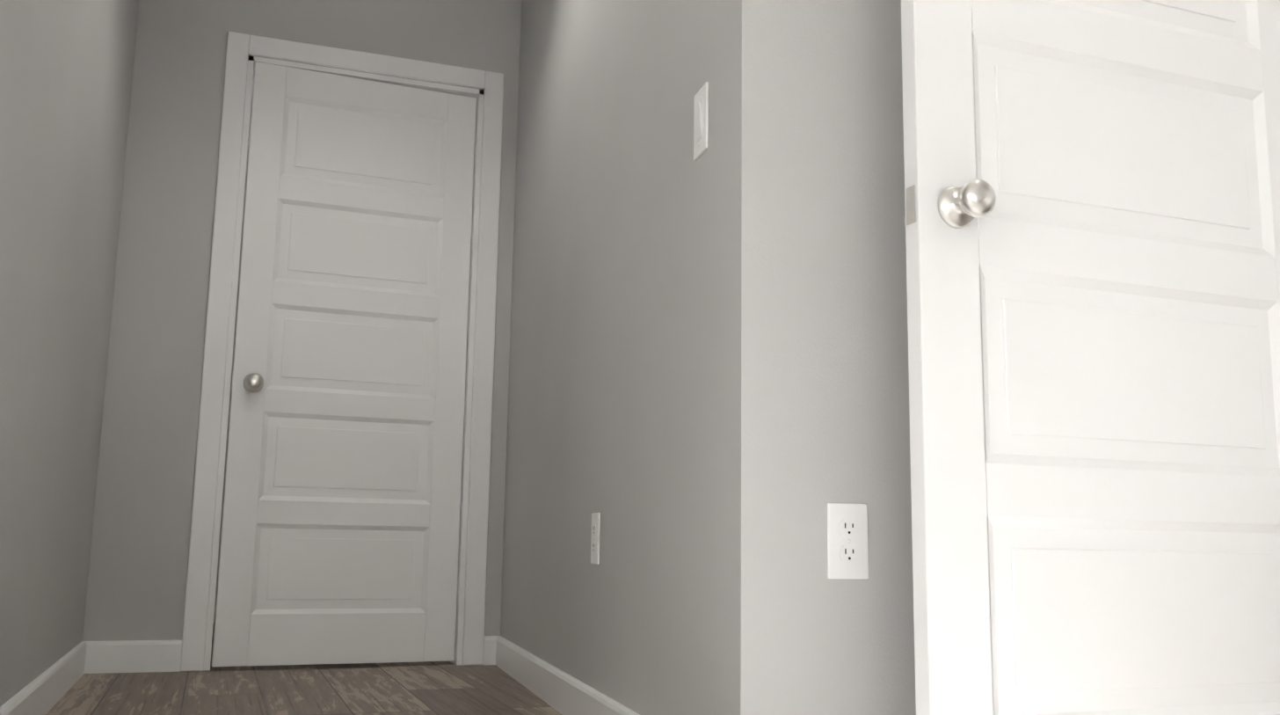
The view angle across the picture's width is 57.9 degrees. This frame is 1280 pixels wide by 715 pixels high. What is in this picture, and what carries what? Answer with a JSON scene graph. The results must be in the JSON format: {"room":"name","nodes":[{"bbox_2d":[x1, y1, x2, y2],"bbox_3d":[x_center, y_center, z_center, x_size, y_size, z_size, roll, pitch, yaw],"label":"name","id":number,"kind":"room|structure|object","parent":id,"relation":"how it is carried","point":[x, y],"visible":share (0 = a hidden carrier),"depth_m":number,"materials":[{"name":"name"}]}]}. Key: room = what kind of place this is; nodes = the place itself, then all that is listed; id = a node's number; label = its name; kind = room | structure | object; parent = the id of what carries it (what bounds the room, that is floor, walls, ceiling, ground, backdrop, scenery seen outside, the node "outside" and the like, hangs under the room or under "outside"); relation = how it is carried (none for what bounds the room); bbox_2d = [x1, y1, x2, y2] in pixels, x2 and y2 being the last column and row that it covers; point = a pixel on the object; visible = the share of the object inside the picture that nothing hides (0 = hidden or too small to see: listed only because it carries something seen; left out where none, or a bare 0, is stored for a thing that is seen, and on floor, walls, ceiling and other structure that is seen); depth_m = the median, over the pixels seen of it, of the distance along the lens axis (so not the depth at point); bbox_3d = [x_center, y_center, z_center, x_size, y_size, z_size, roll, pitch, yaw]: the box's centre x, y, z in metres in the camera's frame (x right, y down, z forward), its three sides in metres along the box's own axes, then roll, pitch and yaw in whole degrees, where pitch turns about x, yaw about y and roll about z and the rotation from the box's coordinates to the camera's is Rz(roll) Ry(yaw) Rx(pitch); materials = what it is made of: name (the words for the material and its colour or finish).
{"room":"hallway","nodes":[
{"label":"hallway","id":0,"kind":"room"},
{"bbox_2d":[0,0,139,706],"bbox_3d":[-1.348,-0.414,2.626,0.120,2.440,2.507,4,-10,-20],"label":"wall","id":1,"kind":"structure","parent":0,"point":[66,72],"depth_m":2.50,"materials":[{"name":"grey paint"}]},
{"bbox_2d":[0,640,94,714],"bbox_3d":[-1.260,0.730,2.346,0.014,0.095,2.521,4,-10,-20],"label":"baseboard","id":2,"kind":"structure","parent":1,"relation":"attached to","point":[40,694],"depth_m":2.80,"materials":[{"name":"white wood"}]},
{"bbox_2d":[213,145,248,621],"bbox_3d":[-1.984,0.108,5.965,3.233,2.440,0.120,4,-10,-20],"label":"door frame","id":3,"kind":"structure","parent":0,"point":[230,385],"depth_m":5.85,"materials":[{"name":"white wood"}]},
{"bbox_2d":[247,73,254,138],"bbox_3d":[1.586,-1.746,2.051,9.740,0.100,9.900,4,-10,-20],"label":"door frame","id":4,"kind":"structure","parent":0,"point":[250,105],"depth_m":5.51,"materials":[{"name":"white paint"}]},
{"bbox_2d":[82,0,521,670],"bbox_3d":[-1.090,-0.196,3.972,1.536,2.440,0.120,4,-10,-20],"label":"wall","id":5,"kind":"structure","parent":0,"point":[137,575],"depth_m":3.79,"materials":[{"name":"grey paint"}]},
{"bbox_2d":[180,31,504,671],"bbox_3d":[-0.984,-0.024,3.976,0.955,2.105,0.136,4,-10,-20],"label":"door frame","id":6,"kind":"structure","parent":5,"relation":"attached to","point":[208,482],"depth_m":3.94,"materials":[{"name":"white wood"}]},
{"bbox_2d":[211,61,476,666],"bbox_3d":[-0.971,0.013,3.946,0.784,2.000,0.171,5,-10,-23],"label":"hallway door","id":7,"kind":"structure","parent":5,"relation":"in","point":[340,531],"depth_m":3.92,"materials":[{"name":"white wood"}]},
{"bbox_2d":[45,623,561,714],"bbox_3d":[1.546,0.762,1.651,9.740,0.100,9.900,4,-10,-20],"label":"floor","id":8,"kind":"structure","parent":0,"point":[433,687],"depth_m":3.16,"materials":[{"name":"wood"}]},
{"bbox_2d":[500,0,916,714],"bbox_3d":[-0.093,-0.334,3.009,0.326,2.440,2.390,4,-10,-20],"label":"wall","id":9,"kind":"structure","parent":0,"point":[708,415],"depth_m":1.87,"materials":[{"name":"grey paint"}]},
{"bbox_2d":[482,635,639,714],"bbox_3d":[-0.172,0.819,2.796,0.220,0.095,2.405,4,-10,-20],"label":"baseboard","id":10,"kind":"structure","parent":9,"relation":"attached to","point":[555,687],"depth_m":3.01,"materials":[{"name":"white wood"}]},
{"bbox_2d":[590,512,600,564],"bbox_3d":[-0.102,0.411,2.633,0.007,0.115,0.070,3,-9,-15],"label":"outlet","id":11,"kind":"object","parent":9,"relation":"attached to","point":[595,539],"visible":1,"depth_m":2.62,"materials":[{"name":"white plastic"}]},
{"bbox_2d":[693,81,708,160],"bbox_3d":[0.104,-0.412,2.023,0.011,0.120,0.070,3,-9,-15],"label":"light switch","id":12,"kind":"object","parent":9,"relation":"attached to","point":[701,121],"visible":1,"depth_m":2.01,"materials":[{"name":"white plastic"}]},
{"bbox_2d":[827,502,868,579],"bbox_3d":[0.319,0.281,1.776,0.070,0.115,0.007,4,-10,-20],"label":"outlet","id":13,"kind":"object","parent":9,"relation":"attached to","point":[847,550],"visible":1,"depth_m":1.77,"materials":[{"name":"white plastic"}]},
{"bbox_2d":[901,0,1279,714],"bbox_3d":[0.780,-0.302,1.861,0.822,2.020,0.171,4,-10,-21],"label":"bedroom door","id":14,"kind":"structure","parent":9,"relation":"in","point":[1093,230],"depth_m":1.77,"materials":[{"name":"white wood"}]}
]}

